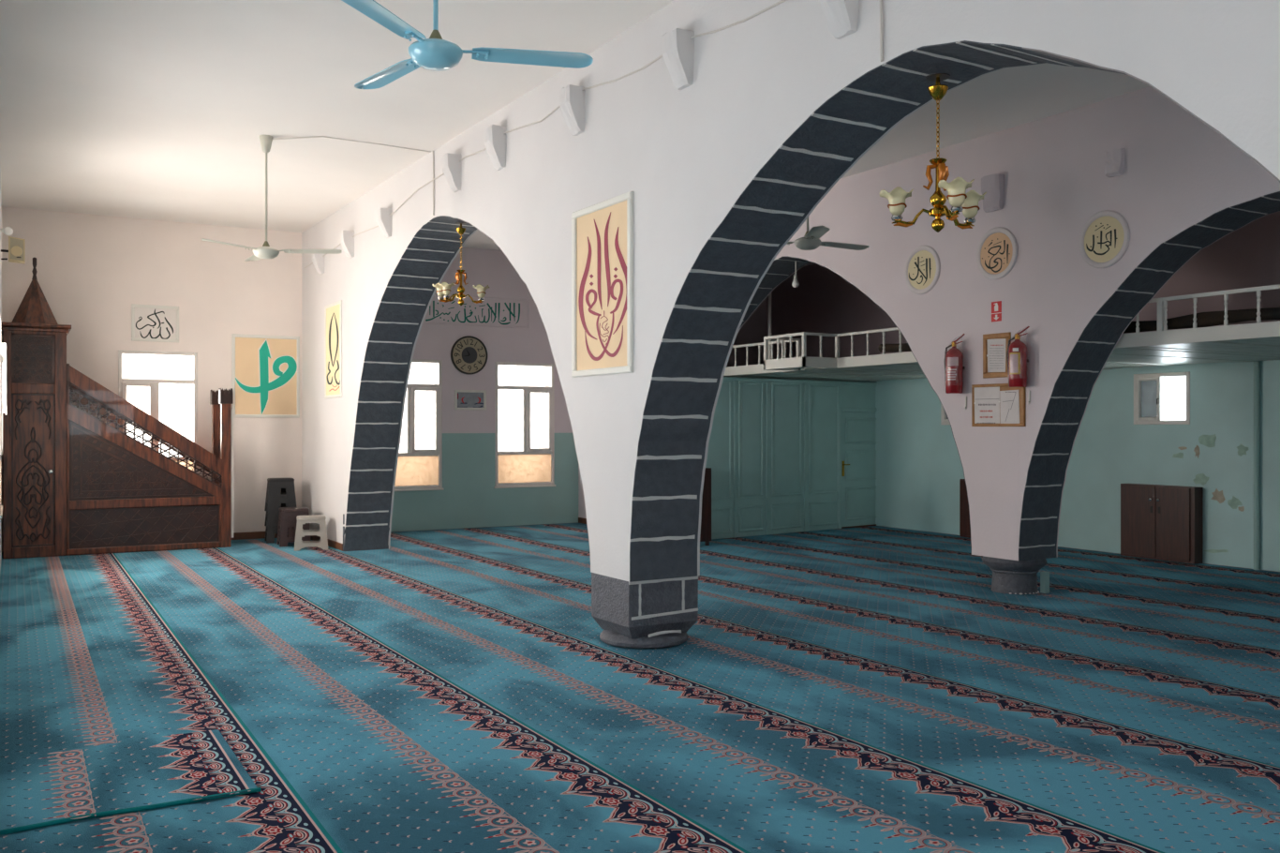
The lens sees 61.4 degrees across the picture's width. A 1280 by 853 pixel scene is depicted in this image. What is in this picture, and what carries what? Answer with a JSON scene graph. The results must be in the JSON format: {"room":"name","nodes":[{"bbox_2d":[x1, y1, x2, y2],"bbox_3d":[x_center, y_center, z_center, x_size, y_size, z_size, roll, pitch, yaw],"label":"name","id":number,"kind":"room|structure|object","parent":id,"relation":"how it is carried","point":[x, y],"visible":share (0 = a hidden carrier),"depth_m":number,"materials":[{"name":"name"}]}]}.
{"room":"mosque","nodes":[
{"label":"mosque","id":0,"kind":"room"},
{"bbox_2d":[0,172,1,570],"bbox_3d":[-7.086,-0.610,11.641,0.300,4.420,5.250,0,0,-30],"label":"wall","id":1,"kind":"structure","parent":0,"point":[0,172],"depth_m":12.96,"materials":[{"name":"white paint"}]},
{"bbox_2d":[0,342,6,413],"bbox_3d":[-6.852,-0.515,11.598,0.062,0.732,0.540,0,0,-30],"label":"framed mirror","id":2,"kind":"object","parent":1,"relation":"attached to","point":[3,346],"visible":0.66,"depth_m":11.37,"materials":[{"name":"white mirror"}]},
{"bbox_2d":[0,312,7,518],"bbox_3d":[-6.636,-0.135,10.890,0.413,2.030,1.540,0,0,-30],"label":"window","id":3,"kind":"structure","parent":1,"relation":"in","point":[1,357],"depth_m":10.99,"materials":[{"name":"white"}]},
{"bbox_2d":[0,226,13,235],"bbox_3d":[-7.122,-2.190,12.053,0.191,0.092,0.091,0,0,-30],"label":"wall lamp","id":4,"kind":"object","parent":1,"relation":"attached to","point":[7,230],"visible":1,"depth_m":12.05,"materials":[{"name":"white glass"}]},
{"bbox_2d":[0,236,24,263],"bbox_3d":[-7.232,-2.037,12.428,0.238,0.282,0.182,0,0,-30],"label":"wall speaker","id":5,"kind":"object","parent":1,"relation":"attached to","point":[16,245],"visible":0.94,"depth_m":12.37,"materials":[{"name":"beige plastic"}]},
{"bbox_2d":[10,237,23,260],"bbox_3d":[-7.157,-2.037,12.376,0.136,0.254,0.008,0,0,-30],"label":"grille","id":6,"kind":"object","parent":5,"relation":"attached to","point":[16,244],"depth_m":12.37,"materials":[{"name":"beige plastic"}]},
{"bbox_2d":[1,206,766,550],"bbox_3d":[-2.996,-0.610,17.029,12.950,4.420,0.350,0,0,-30],"label":"wall","id":7,"kind":"structure","parent":0,"point":[91,269],"depth_m":15.31,"materials":[{"name":"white paint"}]},
{"bbox_2d":[131,303,178,342],"bbox_3d":[-6.614,-1.406,14.709,0.598,0.496,0.019,0,0,-30],"label":"calligraphy","id":8,"kind":"object","parent":7,"relation":"attached to","point":[149,322],"visible":1,"depth_m":14.71,"materials":[{"name":"white paper"}]},
{"bbox_2d":[118,349,197,473],"bbox_3d":[-6.654,-0.010,14.858,1.040,2.040,0.413,0,0,-30],"label":"window","id":9,"kind":"structure","parent":7,"relation":"in","point":[154,384],"depth_m":14.72,"materials":[{"name":"white"}]},
{"bbox_2d":[231,531,277,539],"bbox_3d":[-5.401,1.550,15.416,1.070,0.100,0.018,0,0,-30],"label":"baseboard","id":10,"kind":"structure","parent":7,"relation":"attached to","point":[251,534],"depth_m":15.32,"materials":[{"name":"brown wood"}]},
{"bbox_2d":[231,333,299,417],"bbox_3d":[-5.355,-0.717,15.441,0.938,1.179,0.019,0,0,-30],"label":"calligraphy","id":11,"kind":"object","parent":7,"relation":"attached to","point":[265,369],"visible":0.98,"depth_m":15.43,"materials":[{"name":"white paper"}]},
{"bbox_2d":[394,358,443,491],"bbox_3d":[-3.606,-0.023,16.632,1.083,2.020,0.413,0,0,-30],"label":"window","id":12,"kind":"structure","parent":7,"relation":"in","point":[416,469],"depth_m":16.61,"materials":[{"name":"off-white painted frame"},{"name":"glass"},{"name":"frosted glass"}]},
{"bbox_2d":[450,335,487,373],"bbox_3d":[-2.688,-1.123,16.983,0.606,0.606,0.037,0,0,-30],"label":"wall clock","id":13,"kind":"object","parent":7,"relation":"attached to","point":[468,354],"visible":1,"depth_m":16.98,"materials":[{"name":"grey plastic"}]},
{"bbox_2d":[454,389,486,410],"bbox_3d":[-2.674,-0.417,17.002,0.525,0.318,0.019,0,0,-30],"label":"framed picture","id":14,"kind":"object","parent":7,"relation":"attached to","point":[464,399],"visible":1,"depth_m":17.00,"materials":[{"name":"white"}]},
{"bbox_2d":[422,293,529,328],"bbox_3d":[-2.646,-1.824,17.021,1.954,0.470,0.013,0,0,-30],"label":"banner","id":15,"kind":"object","parent":7,"relation":"attached to","point":[493,311],"visible":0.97,"depth_m":17.10,"materials":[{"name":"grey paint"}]},
{"bbox_2d":[493,361,555,488],"bbox_3d":[-1.933,-0.023,17.605,1.083,2.020,0.413,0,0,-30],"label":"window","id":16,"kind":"structure","parent":7,"relation":"in","point":[528,467],"depth_m":17.51,"materials":[{"name":"off-white painted frame"},{"name":"glass"},{"name":"frosted glass"}]},
{"bbox_2d":[0,0,1149,266],"bbox_3d":[1.169,-2.920,9.126,13.800,0.200,18.400,0,0,-30],"label":"ceiling","id":17,"kind":"structure","parent":0,"point":[156,110],"depth_m":9.20,"materials":[{"name":"white paint"}]},
{"bbox_2d":[201,134,342,261],"bbox_3d":[-3.713,-2.227,10.621,1.285,1.187,1.139,0,0,-30],"label":"ceiling fan","id":18,"kind":"object","parent":17,"relation":"hanging from","point":[265,251],"visible":1,"depth_m":10.46,"materials":[{"name":"white metal"}]},
{"bbox_2d":[272,135,431,152],"bbox_3d":[-2.825,-2.802,10.670,1.540,0.034,0.234,0,0,-20],"label":"cable","id":19,"kind":"object","parent":17,"relation":"attached to","point":[318,136],"visible":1,"depth_m":10.56,"materials":[{"name":"grey plastic"}]},
{"bbox_2d":[432,150,434,215],"bbox_3d":[-2.108,-2.484,10.998,0.014,0.662,0.026,0,0,-30],"label":"cable","id":20,"kind":"object","parent":17,"relation":"hanging from","point":[433,151],"visible":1,"depth_m":10.99,"materials":[{"name":"grey plastic"}]},
{"bbox_2d":[341,0,593,89],"bbox_3d":[-0.941,-2.237,5.084,1.265,1.165,1.221,0,0,-30],"label":"ceiling fan","id":21,"kind":"object","parent":17,"relation":"hanging from","point":[434,52],"visible":1,"depth_m":4.96,"materials":[{"name":"blue metal"}]},
{"bbox_2d":[787,217,869,250],"bbox_3d":[1.685,-2.224,9.997,1.140,1.191,1.285,0,0,-30],"label":"ceiling fan","id":22,"kind":"object","parent":17,"relation":"hanging from","point":[811,241],"visible":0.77,"depth_m":9.85,"materials":[{"name":"grey metal"}]},
{"bbox_2d":[878,0,883,61],"bbox_3d":[1.222,-2.332,5.462,0.014,0.966,0.026,0,0,-30],"label":"cable","id":23,"kind":"object","parent":17,"relation":"hanging from","point":[880,1],"visible":1,"depth_m":5.46,"materials":[{"name":"grey plastic"}]},
{"bbox_2d":[1,521,1279,572],"bbox_3d":[1.169,1.708,9.126,13.800,0.184,18.400,0,0,-30],"label":"floor","id":24,"kind":"structure","parent":0,"point":[576,522],"depth_m":16.51,"materials":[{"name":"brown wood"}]},
{"bbox_2d":[0,522,1279,852],"bbox_3d":[1.145,1.608,9.048,13.000,0.015,17.590,0,0,-30],"label":"carpet","id":25,"kind":"object","parent":24,"relation":"on","point":[870,689],"visible":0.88,"depth_m":6.35,"materials":[{"name":"blue carpet"}]},
{"bbox_2d":[0,257,233,558],"bbox_3d":[-6.760,-0.261,13.997,2.689,3.722,0.887,0,0,-30],"label":"pulpit","id":26,"kind":"object","parent":25,"relation":"on","point":[74,483],"visible":1,"depth_m":13.50,"materials":[{"name":"brown wood"}]},
{"bbox_2d":[0,729,261,834],"bbox_3d":[-2.580,1.592,4.810,1.501,0.020,1.090,0,0,-30],"label":"carpet runner","id":27,"kind":"object","parent":25,"relation":"on","point":[54,787],"visible":1,"depth_m":4.84,"materials":[{"name":"blue carpet"}]},
{"bbox_2d":[264,518,294,543],"bbox_3d":[-5.009,1.371,15.020,0.400,0.461,0.380,0,0,-23],"label":"plastic stool","id":28,"kind":"object","parent":25,"relation":"on","point":[270,532],"visible":0.3,"depth_m":14.81,"materials":[{"name":"black plastic"}]},
{"bbox_2d":[264,491,289,527],"bbox_3d":[-5.009,1.161,15.020,0.400,0.461,0.380,0,0,-23],"label":"plastic stool","id":29,"kind":"object","parent":28,"relation":"on","point":[270,517],"visible":0.41,"depth_m":14.83,"materials":[{"name":"black plastic"}]},
{"bbox_2d":[264,477,296,512],"bbox_3d":[-5.009,0.951,15.020,0.400,0.461,0.380,0,0,-23],"label":"plastic stool","id":30,"kind":"object","parent":29,"relation":"on","point":[274,484],"visible":0.98,"depth_m":14.87,"materials":[{"name":"black plastic"}]},
{"bbox_2d":[276,506,310,546],"bbox_3d":[-4.690,1.350,14.593,0.400,0.501,0.380,0,0,-24],"label":"plastic stool","id":31,"kind":"object","parent":25,"relation":"on","point":[287,515],"visible":0.71,"depth_m":14.42,"materials":[{"name":"brown plastic"}]},
{"bbox_2d":[294,514,328,550],"bbox_3d":[-4.303,1.386,14.100,0.430,0.431,0.340,0,0,-18],"label":"plastic stool","id":32,"kind":"object","parent":25,"relation":"on","point":[299,543],"visible":1,"depth_m":13.97,"materials":[{"name":"grey plastic"}]},
{"bbox_2d":[591,572,698,648],"bbox_3d":[0.029,1.349,8.051,0.660,0.502,0.660,0,0,-30],"label":"pillar base","id":33,"kind":"structure","parent":25,"relation":"on","point":[656,613],"depth_m":7.82,"materials":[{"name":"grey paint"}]},
{"bbox_2d":[699,467,711,545],"bbox_3d":[0.604,1.080,14.480,0.620,1.040,0.378,0,0,-30],"label":"base cabinet","id":34,"kind":"object","parent":25,"relation":"on","point":[706,521],"visible":0.24,"depth_m":14.43,"materials":[{"name":"brown laminate"}]},
{"bbox_2d":[959,478,970,537],"bbox_3d":[5.071,1.181,15.031,0.214,0.838,1.500,0,0,-30],"label":"base cabinet","id":35,"kind":"object","parent":25,"relation":"on","point":[964,516],"visible":0.04,"depth_m":15.57,"materials":[{"name":"brown laminate"}]},
{"bbox_2d":[982,555,1046,594],"bbox_3d":[3.644,1.429,10.490,0.600,0.347,0.600,0,0,-30],"label":"pillar base","id":36,"kind":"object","parent":25,"relation":"on","point":[1009,576],"depth_m":10.30,"materials":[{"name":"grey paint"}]},
{"bbox_2d":[1040,571,1049,593],"bbox_3d":[3.899,1.500,10.379,0.060,0.200,0.060,0,0,-30],"label":"post","id":37,"kind":"object","parent":25,"relation":"on","point":[1044,575],"visible":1,"depth_m":10.36,"materials":[{"name":"teal"}]},
{"bbox_2d":[1120,483,1203,564],"bbox_3d":[6.258,1.155,12.991,0.214,0.890,0.967,0,0,-30],"label":"cabinet","id":38,"kind":"object","parent":25,"relation":"on","point":[1162,522],"visible":1,"depth_m":12.88,"materials":[{"name":"brown laminate"}]},
{"bbox_2d":[301,0,1279,581],"bbox_3d":[-0.118,-0.610,8.295,0.600,4.421,17.650,0,0,-31],"label":"wall","id":39,"kind":"structure","parent":0,"point":[722,170],"depth_m":7.44,"materials":[{"name":"white paint"}]},
{"bbox_2d":[311,253,324,274],"bbox_3d":[-4.392,-2.241,14.687,0.160,0.317,0.172,0,0,-30],"label":"stone corbel","id":40,"kind":"object","parent":39,"relation":"attached to","point":[318,260],"visible":0.73,"depth_m":14.63,"materials":[{"name":"white paint"}]},
{"bbox_2d":[310,535,342,550],"bbox_3d":[-4.373,1.555,14.770,0.018,0.090,2.126,0,0,-31],"label":"baseboard","id":41,"kind":"structure","parent":39,"relation":"attached to","point":[333,543],"depth_m":14.27,"materials":[{"name":"brown wood"}]},
{"bbox_2d":[324,299,342,398],"bbox_3d":[-4.059,-1.003,14.246,0.019,1.252,0.786,0,0,-31],"label":"calligraphy","id":42,"kind":"object","parent":39,"relation":"attached to","point":[333,312],"visible":1,"depth_m":14.24,"materials":[{"name":"beige"}]},
{"bbox_2d":[339,230,354,258],"bbox_3d":[-3.668,-2.274,13.481,0.161,0.327,0.172,0,0,-30],"label":"stone corbel","id":43,"kind":"object","parent":39,"relation":"attached to","point":[346,239],"visible":1,"depth_m":13.43,"materials":[{"name":"white paint"}]},
{"bbox_2d":[342,514,389,550],"bbox_3d":[-3.541,1.363,13.953,0.595,0.475,0.071,0,0,-31],"label":"pillar base","id":44,"kind":"structure","parent":39,"relation":"attached to","point":[344,528],"depth_m":13.81,"materials":[{"name":"paint"}]},
{"bbox_2d":[375,207,392,238],"bbox_3d":[-2.904,-2.305,12.207,0.165,0.319,0.172,0,0,-30],"label":"stone corbel","id":45,"kind":"object","parent":39,"relation":"attached to","point":[383,218],"visible":1,"depth_m":12.15,"materials":[{"name":"white paint"}]},
{"bbox_2d":[441,152,461,192],"bbox_3d":[-1.822,-2.448,10.412,0.161,0.346,0.172,0,0,-30],"label":"stone corbel","id":46,"kind":"object","parent":39,"relation":"attached to","point":[451,166],"visible":1,"depth_m":10.36,"materials":[{"name":"white paint"}]},
{"bbox_2d":[431,222,489,305],"bbox_3d":[-1.845,-1.681,11.168,0.568,0.860,0.295,0,0,-30],"label":"chandelier","id":47,"kind":"object","parent":39,"relation":"hanging from","point":[443,288],"visible":1,"depth_m":11.16,"materials":[{"name":"gold metal"}]},
{"bbox_2d":[483,124,506,170],"bbox_3d":[-1.282,-2.458,9.509,0.165,0.359,0.172,0,0,-30],"label":"stone corbel","id":48,"kind":"object","parent":39,"relation":"attached to","point":[495,140],"visible":1,"depth_m":9.46,"materials":[{"name":"white paint"}]},
{"bbox_2d":[304,0,787,267],"bbox_3d":[-1.876,-2.433,10.597,0.014,0.322,11.447,0,0,-31],"label":"cable","id":49,"kind":"object","parent":39,"relation":"attached to","point":[781,1],"visible":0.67,"depth_m":7.81,"materials":[{"name":"grey plastic"}]},
{"bbox_2d":[559,84,585,135],"bbox_3d":[-0.522,-2.416,8.247,0.165,0.348,0.172,0,0,-30],"label":"stone corbel","id":50,"kind":"object","parent":39,"relation":"attached to","point":[572,97],"visible":1,"depth_m":8.20,"materials":[{"name":"white paint"}]},
{"bbox_2d":[571,191,633,377],"bbox_3d":[-0.287,-1.018,7.965,0.029,1.276,0.897,0,0,-31],"label":"calligraphy","id":51,"kind":"object","parent":39,"relation":"attached to","point":[602,232],"visible":1,"depth_m":7.94,"materials":[{"name":"white paper"}]},
{"bbox_2d":[661,28,694,89],"bbox_3d":[0.245,-2.374,6.975,0.162,0.346,0.172,0,0,-30],"label":"wall lamp","id":52,"kind":"object","parent":39,"relation":"attached to","point":[677,47],"visible":1,"depth_m":6.93,"materials":[{"name":"white paint"}]},
{"bbox_2d":[819,0,858,39],"bbox_3d":[1.039,-2.225,5.655,0.162,0.333,0.172,0,0,-30],"label":"wall lamp","id":53,"kind":"object","parent":39,"relation":"attached to","point":[841,16],"visible":1,"depth_m":5.63,"materials":[{"name":"white paint"}]},
{"bbox_2d":[878,73,986,232],"bbox_3d":[1.559,-1.400,5.568,0.496,0.800,0.489,0,0,42],"label":"chandelier","id":54,"kind":"object","parent":39,"relation":"hanging from","point":[967,203],"visible":1,"depth_m":5.53,"materials":[{"name":"gold metal"}]},
{"bbox_2d":[705,376,877,538],"bbox_3d":[2.242,0.445,16.234,4.520,2.310,0.090,0,0,-38],"label":"wall partition","id":55,"kind":"structure","parent":0,"point":[773,451],"depth_m":16.04,"materials":[{"name":"teal paint"}]},
{"bbox_2d":[837,407,876,528],"bbox_3d":[3.514,0.650,17.194,1.048,1.900,0.119,0,0,-38],"label":"door","id":56,"kind":"structure","parent":55,"relation":"in","point":[856,495],"depth_m":17.14,"materials":[{"name":"teal paint"}]},
{"bbox_2d":[578,86,1279,560],"bbox_3d":[3.648,-0.610,10.482,0.550,4.420,17.650,0,0,-30],"label":"wall","id":57,"kind":"structure","parent":0,"point":[1183,186],"depth_m":10.01,"materials":[{"name":"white paint"}]},
{"bbox_2d":[578,517,586,523],"bbox_3d":[-0.566,1.555,17.159,0.018,0.090,1.830,0,0,-30],"label":"baseboard","id":58,"kind":"structure","parent":57,"relation":"attached to","point":[580,519],"depth_m":17.81,"materials":[{"name":"brown wood"}]},
{"bbox_2d":[791,261,799,287],"bbox_3d":[1.943,-1.941,13.462,0.084,0.416,0.083,0,0,-30],"label":"hanging bulb","id":59,"kind":"object","parent":57,"relation":"hanging from","point":[795,284],"visible":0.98,"depth_m":13.44,"materials":[{"name":"white glass"}]},
{"bbox_2d":[904,245,940,294],"bbox_3d":[2.920,-1.622,11.166,0.028,0.503,0.503,0,0,-30],"label":"round plaque","id":60,"kind":"object","parent":57,"relation":"attached to","point":[922,268],"visible":1,"depth_m":11.16,"materials":[{"name":"white paint"}]},
{"bbox_2d":[943,333,964,393],"bbox_3d":[3.113,-0.620,10.675,0.196,0.587,0.198,0,0,16],"label":"fire extinguisher","id":61,"kind":"object","parent":57,"relation":"attached to","point":[953,357],"visible":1,"depth_m":10.61,"materials":[{"name":"red metal"}]},
{"bbox_2d":[981,173,1004,212],"bbox_3d":[3.379,-2.235,10.328,0.091,0.344,0.220,0,0,-30],"label":"wall lamp","id":62,"kind":"object","parent":57,"relation":"attached to","point":[992,184],"visible":0.97,"depth_m":10.28,"materials":[{"name":"grey paint"}]},
{"bbox_2d":[991,300,1001,322],"bbox_3d":[3.415,-1.101,10.328,0.006,0.191,0.122,0,0,-30],"label":"fire sign","id":63,"kind":"object","parent":57,"relation":"attached to","point":[996,306],"visible":1,"depth_m":10.32,"materials":[{"name":"red plastic"}]},
{"bbox_2d":[976,226,1017,279],"bbox_3d":[3.412,-1.657,10.321,0.028,0.497,0.497,0,0,-30],"label":"round plaque","id":64,"kind":"object","parent":57,"relation":"attached to","point":[997,249],"visible":1,"depth_m":10.31,"materials":[{"name":"white paint"}]},
{"bbox_2d":[982,331,1011,378],"bbox_3d":[3.413,-0.679,10.319,0.019,0.424,0.327,0,0,-30],"label":"notice board","id":65,"kind":"object","parent":57,"relation":"attached to","point":[994,345],"visible":1,"depth_m":10.32,"materials":[{"name":"brown wood"}]},
{"bbox_2d":[989,347,1003,363],"bbox_3d":[3.413,-0.653,10.314,0.001,0.203,0.174,0,0,-30],"label":"print","id":66,"kind":"object","parent":65,"relation":"attached to","point":[996,354],"depth_m":10.31,"materials":[{"name":"grey paper"}]},
{"bbox_2d":[971,383,1025,426],"bbox_3d":[3.421,-0.205,10.304,0.019,0.410,0.638,0,0,-30],"label":"notice board","id":67,"kind":"object","parent":57,"relation":"attached to","point":[994,404],"visible":0.99,"depth_m":10.30,"materials":[{"name":"brown wood"}]},
{"bbox_2d":[976,391,1015,423],"bbox_3d":[3.404,-0.176,10.326,0.003,0.308,0.500,0,0,-30],"label":"print","id":68,"kind":"object","parent":67,"relation":"attached to","point":[991,407],"depth_m":10.32,"materials":[{"name":"grey paper"}]},
{"bbox_2d":[1006,326,1029,386],"bbox_3d":[3.506,-0.646,9.999,0.196,0.559,0.198,0,0,16],"label":"fire extinguisher","id":69,"kind":"object","parent":57,"relation":"attached to","point":[1017,360],"visible":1,"depth_m":9.93,"materials":[{"name":"red metal"}]},
{"bbox_2d":[1078,209,1130,267],"bbox_3d":[4.003,-1.615,9.306,0.028,0.496,0.496,0,0,-30],"label":"round plaque","id":70,"kind":"object","parent":57,"relation":"attached to","point":[1105,237],"visible":1,"depth_m":9.30,"materials":[{"name":"white paint"}]},
{"bbox_2d":[1104,148,1124,177],"bbox_3d":[4.046,-2.249,9.198,0.074,0.229,0.160,0,0,-30],"label":"wall lamp","id":71,"kind":"object","parent":57,"relation":"attached to","point":[1114,158],"visible":1,"depth_m":9.17,"materials":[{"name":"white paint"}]},
{"bbox_2d":[766,210,1279,571],"bbox_3d":[6.956,-0.610,12.349,0.353,4.420,17.750,0,0,-30],"label":"wall","id":72,"kind":"structure","parent":0,"point":[919,470],"depth_m":13.53,"materials":[{"name":"paint"}]},
{"bbox_2d":[940,402,950,425],"bbox_3d":[4.705,-0.336,15.861,0.112,0.629,0.741,0,0,-30],"label":"window","id":73,"kind":"structure","parent":72,"relation":"in","point":[944,418],"depth_m":16.11,"materials":[{"name":"white"}]},
{"bbox_2d":[723,320,1279,381],"bbox_3d":[4.353,-0.781,12.668,3.828,0.122,14.560,0,0,-30],"label":"balcony","id":74,"kind":"object","parent":72,"relation":"attached to","point":[1258,341],"visible":0.44,"depth_m":11.71,"materials":[{"name":"white painted wood"},{"name":"pale teal oil paint"}]},
{"bbox_2d":[768,292,771,359],"bbox_3d":[1.845,-1.825,15.320,0.044,1.990,0.044,0,0,-30],"label":"pole","id":75,"kind":"object","parent":74,"relation":"on","point":[769,295],"visible":0.32,"depth_m":15.30,"materials":[{"name":"grey metal"}]},
{"bbox_2d":[731,283,1279,366],"bbox_3d":[2.942,-0.989,11.848,0.568,0.293,14.558,0,0,-30],"label":"railing","id":76,"kind":"object","parent":74,"relation":"on","point":[1162,302],"visible":0.46,"depth_m":12.53,"materials":[{"name":"white metal"}]},
{"bbox_2d":[878,307,1279,352],"bbox_3d":[4.775,-0.920,9.489,0.134,0.145,7.604,0,0,-30],"label":"rolled rug","id":77,"kind":"object","parent":74,"relation":"on","point":[1210,318],"visible":0.31,"depth_m":9.28,"materials":[{"name":"carpet"}]},
{"bbox_2d":[1133,371,1190,424],"bbox_3d":[6.323,-0.337,13.080,0.112,0.627,0.741,0,0,-30],"label":"window","id":78,"kind":"structure","parent":72,"relation":"in","point":[1148,388],"depth_m":13.20,"materials":[{"name":"white"}]},
{"bbox_2d":[1253,360,1259,569],"bbox_3d":[6.892,0.435,12.044,0.061,2.330,0.060,0,0,-30],"label":"pipe","id":79,"kind":"object","parent":72,"relation":"attached to","point":[1256,363],"visible":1,"depth_m":12.02,"materials":[{"name":"teal metal"}]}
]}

